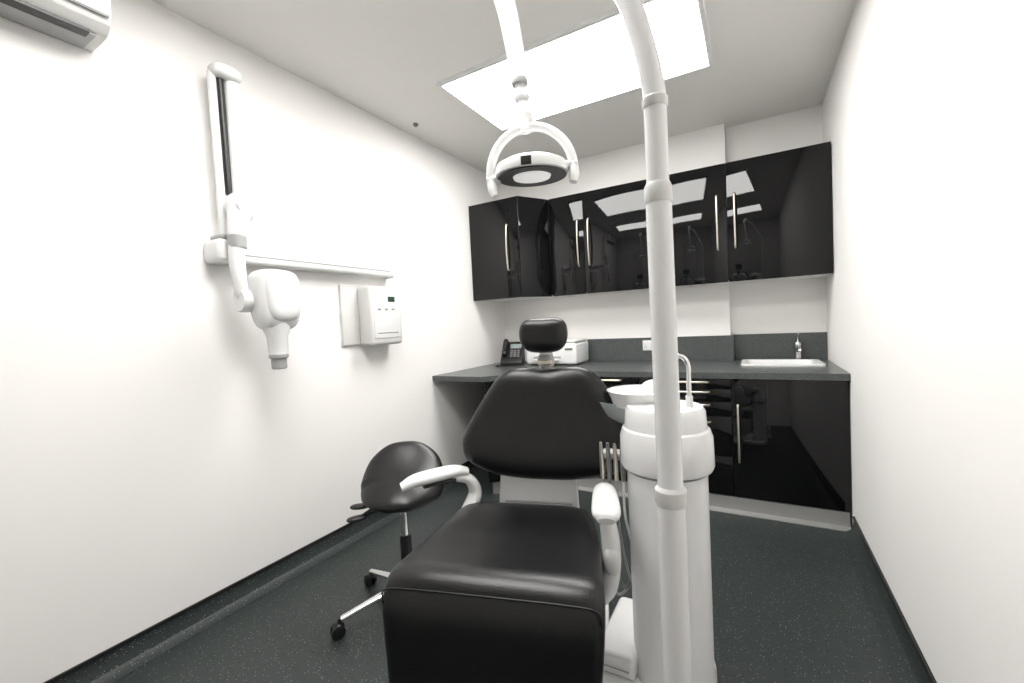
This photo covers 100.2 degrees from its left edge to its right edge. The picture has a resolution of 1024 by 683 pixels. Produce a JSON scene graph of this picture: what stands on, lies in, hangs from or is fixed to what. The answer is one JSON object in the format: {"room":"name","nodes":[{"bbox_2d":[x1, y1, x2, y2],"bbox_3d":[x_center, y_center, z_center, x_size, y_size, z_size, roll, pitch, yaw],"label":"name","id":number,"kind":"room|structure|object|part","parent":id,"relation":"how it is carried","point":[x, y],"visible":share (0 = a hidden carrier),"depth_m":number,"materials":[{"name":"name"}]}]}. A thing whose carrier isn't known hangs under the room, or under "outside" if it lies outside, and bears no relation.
{"room":"dental clinic","nodes":[
{"label":"dental clinic","id":0,"kind":"room"},
{"bbox_2d":[0,0,505,682],"bbox_3d":[-1.348,-0.115,2.247,0.100,2.760,5.400,-2,3,29],"label":"wall","id":1,"kind":"structure","parent":0,"point":[155,458],"depth_m":1.90,"materials":[{"name":"white paint"}]},
{"bbox_2d":[0,0,110,51],"bbox_3d":[-1.774,-1.227,1.238,0.200,0.256,0.882,-2,3,29],"label":"air conditioner","id":2,"kind":"object","parent":1,"relation":"attached to","point":[84,24],"visible":1,"depth_m":1.52,"materials":[{"name":"white plastic"}]},
{"bbox_2d":[0,0,89,36],"bbox_3d":[-1.747,-1.109,1.230,0.045,0.018,0.780,-2,3,29],"label":"air vent","id":3,"kind":"object","parent":2,"relation":"attached to","point":[34,9],"depth_m":1.48,"materials":[{"name":"white plastic"}]},
{"bbox_2d":[43,461,480,682],"bbox_3d":[-1.231,1.218,2.216,0.070,0.090,5.100,-2,3,29],"label":"baseboard","id":4,"kind":"structure","parent":1,"relation":"attached to","point":[135,654],"depth_m":1.99,"materials":[{"name":"plastic"}]},
{"bbox_2d":[204,62,394,369],"bbox_3d":[-1.029,-0.600,2.404,0.320,1.422,1.145,-2,3,29],"label":"dental x-ray machine","id":5,"kind":"object","parent":1,"relation":"attached to","point":[272,297],"visible":1,"depth_m":1.99,"materials":[{"name":"white plastic"}]},
{"bbox_2d":[204,234,228,265],"bbox_3d":[-1.352,-0.431,2.009,0.138,0.130,0.120,-2,3,29],"label":"wall mount bracket","id":6,"kind":"object","parent":5,"relation":"attached to","point":[215,250],"depth_m":1.95,"materials":[{"name":"white plastic"}]},
{"bbox_3d":[-1.359,-0.860,1.976,0.036,0.750,0.038,-2,3,29],"label":"rod","id":7,"kind":"part","parent":5,"relation":"part of","materials":[{"name":"white plastic"}]},
{"bbox_3d":[-1.308,-0.937,2.041,0.069,0.616,0.086,-2,3,29],"label":"spring arm","id":8,"kind":"part","parent":5,"relation":"part of","materials":[{"name":"white plastic"}]},
{"bbox_3d":[-1.245,-0.298,1.978,0.072,0.286,0.107,-2,3,29],"label":"fork arm","id":9,"kind":"part","parent":5,"relation":"part of","materials":[{"name":"white plastic"}]},
{"bbox_3d":[-1.118,-0.446,2.480,0.083,0.078,1.090,-2,3,29],"label":"wall rail","id":10,"kind":"part","parent":5,"relation":"part of","materials":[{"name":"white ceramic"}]},
{"bbox_3d":[-0.846,-0.479,2.957,0.088,0.088,0.020,-2,3,29],"label":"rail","id":11,"kind":"part","parent":5,"relation":"part of","materials":[{"name":"white plastic"}]},
{"bbox_2d":[339,285,401,345],"bbox_3d":[-0.903,-0.170,2.786,0.141,0.390,0.400,-2,3,29],"label":"control box","id":12,"kind":"object","parent":1,"relation":"attached to","point":[370,315],"visible":1,"depth_m":2.73,"materials":[{"name":"white plastic"}]},
{"bbox_3d":[-0.967,-0.172,2.799,0.018,0.380,0.360,-2,3,29],"label":"plate","id":13,"kind":"part","parent":12,"relation":"part of","materials":[{"name":"white plastic"}]},
{"bbox_3d":[-0.819,-0.180,2.807,0.006,0.310,0.230,-2,3,29],"label":"panel","id":14,"kind":"part","parent":12,"relation":"part of","materials":[{"name":"white plastic"}]},
{"bbox_2d":[152,0,856,172],"bbox_3d":[-0.202,-1.556,1.501,2.898,0.060,5.400,-2,3,29],"label":"ceiling","id":15,"kind":"structure","parent":0,"point":[386,59],"depth_m":2.35,"materials":[{"name":"white paint"}]},
{"bbox_2d":[436,0,712,131],"bbox_3d":[0.364,-1.586,2.540,1.454,0.022,0.759,-2,3,29],"label":"ceiling light","id":16,"kind":"object","parent":15,"relation":"in","point":[592,60],"depth_m":2.46,"materials":[{"name":"white plastic"}]},
{"bbox_2d":[114,469,898,682],"bbox_3d":[-0.059,1.253,1.615,2.898,0.050,5.400,-2,3,29],"label":"floor","id":17,"kind":"structure","parent":0,"point":[789,602],"depth_m":1.87,"materials":[{"name":"plastic"}]},
{"bbox_2d":[330,441,443,640],"bbox_3d":[-0.498,0.864,1.990,0.656,0.741,0.656,-2,3,29],"label":"stool","id":18,"kind":"object","parent":17,"relation":"on","point":[381,491],"visible":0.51,"depth_m":1.95,"materials":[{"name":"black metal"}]},
{"bbox_2d":[333,622,344,630],"bbox_3d":[-0.734,1.209,1.813,0.048,0.036,0.048,-2,3,29],"label":"caster","id":19,"kind":"object","parent":18,"relation":"attached to","point":[337,626],"depth_m":1.80,"materials":[{"name":"black plastic"}]},
{"bbox_3d":[-0.615,1.146,1.889,0.274,0.069,0.051,-5,3,-34],"label":"leg","id":20,"kind":"part","parent":18,"relation":"part of","materials":[{"name":"silver metal"}]},
{"bbox_3d":[-0.589,0.751,1.930,0.197,0.065,0.015,-4,3,-22],"label":"lever","id":21,"kind":"part","parent":18,"relation":"part of","materials":[{"name":"black plastic"}]},
{"bbox_2d":[366,573,374,579],"bbox_3d":[-0.719,1.194,2.177,0.048,0.036,0.048,-2,3,29],"label":"caster","id":22,"kind":"object","parent":18,"relation":"attached to","point":[369,576],"depth_m":2.16,"materials":[{"name":"black plastic"}]},
{"bbox_3d":[-0.607,1.138,2.086,0.274,0.069,0.051,-1,3,39],"label":"leg","id":23,"kind":"part","parent":18,"relation":"part of","materials":[{"name":"silver metal"}]},
{"bbox_3d":[-0.512,0.610,1.981,0.370,0.232,0.349,-2,3,29],"label":"saddle seat","id":24,"kind":"part","parent":18,"relation":"part of","materials":[{"name":"black leather"}]},
{"bbox_3d":[-0.496,0.800,1.968,0.032,0.190,0.032,-2,3,29],"label":"gas lift rod","id":25,"kind":"part","parent":18,"relation":"part of","materials":[{"name":"silver metal"}]},
{"bbox_2d":[381,317,622,682],"bbox_3d":[0.021,0.572,1.573,0.869,1.306,1.059,-2,2,14],"label":"dental chair","id":26,"kind":"object","parent":17,"relation":"on","point":[517,588],"visible":0.96,"depth_m":1.27,"materials":[{"name":"black leather"}]},
{"bbox_3d":[-0.294,0.517,1.634,0.262,0.066,0.080,-4,2,-20],"label":"armrest","id":27,"kind":"part","parent":26,"relation":"part of","materials":[{"name":"white plastic"}]},
{"bbox_2d":[462,366,622,479],"bbox_3d":[0.135,0.313,1.653,0.668,0.420,0.151,-2,2,14],"label":"backrest cushion","id":28,"kind":"object","parent":26,"relation":"on","point":[531,423],"depth_m":1.62,"materials":[{"name":"black leather"}]},
{"bbox_2d":[519,317,567,352],"bbox_3d":[0.126,-0.024,1.717,0.196,0.140,0.083,-2,2,14],"label":"cushion","id":29,"kind":"object","parent":26,"relation":"on","point":[536,335],"depth_m":1.68,"materials":[{"name":"black leather"}]},
{"bbox_3d":[0.135,0.086,1.735,0.060,0.020,0.030,-2,2,14],"label":"headrest lever","id":30,"kind":"part","parent":26,"relation":"part of","materials":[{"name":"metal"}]},
{"bbox_3d":[0.298,0.502,1.353,0.089,0.057,0.246,-2,2,14],"label":"armrest","id":31,"kind":"part","parent":26,"relation":"part of","materials":[{"name":"white plastic"}]},
{"bbox_3d":[0.088,1.168,1.678,0.580,0.100,0.886,-2,2,14],"label":"plate","id":32,"kind":"part","parent":26,"relation":"part of","materials":[{"name":"white plastic"}]},
{"bbox_2d":[614,0,691,682],"label":"pole","id":33,"kind":"object","parent":17,"relation":"on","point":[670,492],"depth_m":0.80,"materials":[{"name":"white plastic"}]},
{"bbox_2d":[599,354,716,682],"bbox_3d":[0.441,0.626,1.404,0.418,1.166,0.680,-2,3,29],"label":"dental cuspidor unit","id":34,"kind":"object","parent":17,"relation":"on","point":[633,632],"visible":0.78,"depth_m":1.36,"materials":[{"name":"white plastic"}]},
{"bbox_2d":[600,402,624,423],"bbox_3d":[0.428,0.267,1.606,0.210,0.100,0.210,-2,3,29],"label":"bowl","id":35,"kind":"object","parent":34,"relation":"on","point":[614,411],"depth_m":1.53,"materials":[{"name":"clear glass"}]},
{"bbox_2d":[607,385,653,408],"bbox_3d":[0.457,0.203,1.539,0.224,0.065,0.224,-2,3,29],"label":"bowl","id":36,"kind":"object","parent":34,"relation":"on","point":[623,396],"depth_m":1.48,"materials":[{"name":"white ceramic"}]},
{"bbox_2d":[678,354,691,395],"bbox_3d":[0.544,0.127,1.374,0.061,0.176,0.016,-2,2,14],"label":"tap","id":37,"kind":"object","parent":34,"relation":"on","point":[688,367],"depth_m":1.36,"materials":[{"name":"silver metal"}]},
{"bbox_2d":[484,377,851,530],"bbox_3d":[1.087,0.670,3.205,2.234,0.868,1.235,-2,3,29],"label":"base cabinet","id":38,"kind":"object","parent":17,"relation":"on","point":[782,447],"visible":0.35,"depth_m":2.64,"materials":[{"name":"black glossy laminate"},{"name":"brushed steel"}]},
{"bbox_3d":[0.120,0.667,3.280,0.634,0.766,0.015,-3,2,-10],"label":"door corner","id":39,"kind":"part","parent":38,"relation":"part of","materials":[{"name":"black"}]},
{"bbox_3d":[0.643,0.284,3.154,0.332,0.014,0.043,-2,3,29],"label":"drawer handle","id":40,"kind":"part","parent":38,"relation":"part of","materials":[{"name":"metal"}]},
{"bbox_3d":[0.688,0.895,3.203,0.566,0.256,0.020,-2,3,29],"label":"drawer","id":41,"kind":"part","parent":38,"relation":"part of","materials":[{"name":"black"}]},
{"bbox_3d":[0.657,0.293,3.178,0.566,0.062,0.020,-2,3,29],"label":"drawer","id":42,"kind":"part","parent":38,"relation":"part of","materials":[{"name":"black laminate"}]},
{"bbox_2d":[432,360,850,381],"bbox_3d":[0.830,0.225,3.238,2.694,0.040,1.178,-2,3,29],"label":"countertop","id":43,"kind":"structure","parent":38,"relation":"on","point":[831,371],"depth_m":3.03,"materials":[{"name":"laminate"}]},
{"bbox_2d":[495,339,524,366],"bbox_3d":[-0.022,0.098,3.941,0.246,0.242,0.265,-3,2,10],"label":"desk phone","id":44,"kind":"object","parent":43,"relation":"on","point":[513,353],"visible":0.98,"depth_m":3.91,"materials":[{"name":"black plastic"}]},
{"bbox_2d":[526,338,588,364],"bbox_3d":[0.398,0.094,3.848,0.480,0.215,0.390,-2,3,29],"label":"printer","id":45,"kind":"object","parent":43,"relation":"on","point":[575,351],"visible":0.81,"depth_m":3.69,"materials":[{"name":"white plastic"}]},
{"bbox_3d":[0.409,-0.004,3.872,0.470,0.023,0.315,-2,3,29],"label":"lid","id":46,"kind":"part","parent":45,"relation":"part of","materials":[{"name":"white plastic"}]},
{"bbox_2d":[741,359,825,366],"bbox_3d":[1.911,0.214,3.043,0.490,0.144,0.370,-2,3,29],"label":"sink","id":47,"kind":"object","parent":43,"relation":"in","point":[745,362],"visible":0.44,"depth_m":3.09,"materials":[{"name":"white ceramic"}]},
{"bbox_2d":[794,333,801,358],"bbox_3d":[2.113,0.040,3.154,0.056,0.205,0.174,-2,3,29],"label":"tap","id":48,"kind":"object","parent":47,"relation":"on","point":[797,344],"visible":0.95,"depth_m":3.19,"materials":[{"name":"silver metal"}]},
{"bbox_3d":[2.106,0.055,3.141,0.028,0.060,0.144,-2,3,29],"label":"spout","id":49,"kind":"part","parent":48,"relation":"part of","materials":[{"name":"silver metal"}]},
{"bbox_2d":[746,366,828,380],"bbox_3d":[1.740,0.199,2.742,0.420,0.040,0.390,-2,3,29],"label":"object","id":50,"kind":"object","parent":43,"relation":"in","point":[752,372],"depth_m":2.62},
{"bbox_3d":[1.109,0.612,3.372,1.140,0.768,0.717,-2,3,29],"label":"drawer","id":51,"kind":"part","parent":38,"relation":"part of","materials":[{"name":"black laminate"}]},
{"bbox_3d":[1.159,0.279,2.895,0.573,0.062,0.020,-2,3,29],"label":"drawer","id":52,"kind":"part","parent":38,"relation":"part of","materials":[{"name":"black laminate"}]},
{"bbox_3d":[1.145,0.270,2.871,0.332,0.014,0.043,-2,3,29],"label":"drawer handle","id":53,"kind":"part","parent":38,"relation":"part of","materials":[{"name":"metal"}]},
{"bbox_3d":[1.148,0.336,2.873,0.332,0.014,0.043,-2,3,29],"label":"drawer handle","id":54,"kind":"part","parent":38,"relation":"part of","materials":[{"name":"metal"}]},
{"bbox_3d":[1.162,0.354,2.898,0.573,0.081,0.020,-2,3,29],"label":"drawer","id":55,"kind":"part","parent":38,"relation":"part of","materials":[{"name":"black laminate"}]},
{"bbox_3d":[1.167,0.444,2.901,0.573,0.091,0.020,-2,3,29],"label":"drawer","id":56,"kind":"part","parent":38,"relation":"part of","materials":[{"name":"black"}]},
{"bbox_3d":[1.176,0.621,2.909,0.573,0.256,0.020,-2,3,29],"label":"drawer","id":57,"kind":"part","parent":38,"relation":"part of","materials":[{"name":"black laminate"}]},
{"bbox_3d":[1.189,0.881,2.919,0.573,0.256,0.020,-2,3,29],"label":"drawer","id":58,"kind":"part","parent":38,"relation":"part of","materials":[{"name":"black laminate"}]},
{"bbox_2d":[731,391,734,494],"bbox_3d":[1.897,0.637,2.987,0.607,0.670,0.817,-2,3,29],"label":"handle","id":59,"kind":"object","parent":38,"relation":"in","point":[732,456],"depth_m":2.77,"materials":[{"name":"black"}]},
{"bbox_3d":[1.442,0.590,2.724,0.013,0.382,0.045,-2,3,29],"label":"door handle","id":60,"kind":"part","parent":38,"relation":"part of","materials":[{"name":"metal"}]},
{"bbox_3d":[1.692,0.614,2.618,0.599,0.766,0.020,-2,3,29],"label":"sink door","id":61,"kind":"part","parent":38,"relation":"part of","materials":[{"name":"black laminate"}]},
{"bbox_2d":[486,0,578,198],"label":"lamp","id":62,"kind":"object","parent":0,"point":[530,169],"depth_m":1.29,"materials":[{"name":"white plastic"}]},
{"bbox_3d":[-0.030,-0.988,1.300,0.122,0.392,0.087,-4,3,-33],"label":"balance arm","id":63,"kind":"part","parent":62,"relation":"part of","materials":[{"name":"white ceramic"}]},
{"bbox_2d":[498,124,730,360],"bbox_3d":[0.845,-0.295,3.931,2.066,2.760,0.100,-2,3,29],"label":"wall","id":64,"kind":"object","parent":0,"point":[702,310],"depth_m":3.75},
{"bbox_2d":[725,105,826,334],"bbox_3d":[1.169,-0.309,3.862,2.698,2.760,0.100,-2,3,29],"label":"wall","id":65,"kind":"structure","parent":0,"point":[799,305],"depth_m":3.28,"materials":[{"name":"white paint"}]},
{"bbox_2d":[468,141,833,301],"bbox_3d":[0.949,-0.848,3.499,2.720,0.857,0.606,-2,3,27],"label":"upper cabinet","id":66,"kind":"object","parent":65,"relation":"attached to","point":[764,218],"visible":0.98,"depth_m":3.27,"materials":[{"name":"black glossy laminate"},{"name":"brushed steel"}]},
{"bbox_3d":[-0.042,-0.811,3.684,0.013,0.403,0.045,-2,3,29],"label":"handle","id":67,"kind":"part","parent":66,"relation":"part of","materials":[{"name":"metal"}]},
{"bbox_3d":[0.482,-0.834,3.732,0.311,0.857,0.019,-2,3,29],"label":"door","id":68,"kind":"part","parent":66,"relation":"part of","materials":[{"name":"black laminate"}]},
{"bbox_3d":[0.561,-0.841,3.654,0.013,0.403,0.045,-2,3,29],"label":"handle","id":69,"kind":"part","parent":66,"relation":"part of","materials":[{"name":"metal"}]},
{"bbox_3d":[0.644,-0.843,3.608,0.013,0.403,0.045,-2,3,29],"label":"handle","id":70,"kind":"part","parent":66,"relation":"part of","materials":[{"name":"metal"}]},
{"bbox_3d":[0.858,-0.844,3.519,0.546,0.857,0.019,-2,3,29],"label":"door","id":71,"kind":"part","parent":66,"relation":"part of","materials":[{"name":"black laminate"}]},
{"bbox_3d":[1.333,-0.857,3.251,0.536,0.857,0.019,-2,3,29],"label":"door","id":72,"kind":"part","parent":66,"relation":"part of","materials":[{"name":"black"}]},
{"bbox_3d":[1.497,-0.867,3.125,0.013,0.403,0.045,-2,3,29],"label":"handle","id":73,"kind":"part","parent":66,"relation":"part of","materials":[{"name":"metal"}]},
{"bbox_3d":[1.597,-0.870,3.069,0.013,0.403,0.045,-2,3,29],"label":"handle","id":74,"kind":"part","parent":66,"relation":"part of","materials":[{"name":"metal"}]},
{"bbox_3d":[1.836,-0.871,2.966,0.614,0.857,0.019,-2,3,29],"label":"door","id":75,"kind":"part","parent":66,"relation":"part of","materials":[{"name":"black"}]},
{"bbox_2d":[587,332,827,360],"bbox_3d":[1.519,0.075,3.565,1.810,0.242,0.119,-2,3,29],"label":"backsplash","id":76,"kind":"structure","parent":65,"relation":"attached to","point":[738,347],"depth_m":3.42,"materials":[{"name":"laminate"}]},
{"bbox_2d":[643,340,651,349],"bbox_3d":[1.175,0.034,3.680,0.100,0.086,0.012,-2,3,29],"label":"wall socket","id":77,"kind":"object","parent":76,"relation":"attached to","point":[647,345],"visible":0.64,"depth_m":3.68,"materials":[{"name":"white plastic"}]},
{"bbox_2d":[822,0,1023,682],"bbox_3d":[1.087,-0.183,0.870,0.100,2.760,5.400,-2,3,29],"label":"wall","id":78,"kind":"structure","parent":0,"point":[923,104],"depth_m":1.27,"materials":[{"name":"white paint"}]},
{"bbox_2d":[840,516,936,682],"bbox_3d":[0.860,1.179,0.575,0.070,0.090,4.300,-2,3,29],"label":"baseboard","id":79,"kind":"structure","parent":78,"relation":"attached to","point":[907,665],"depth_m":1.74,"materials":[{"name":"plastic"}]}
]}

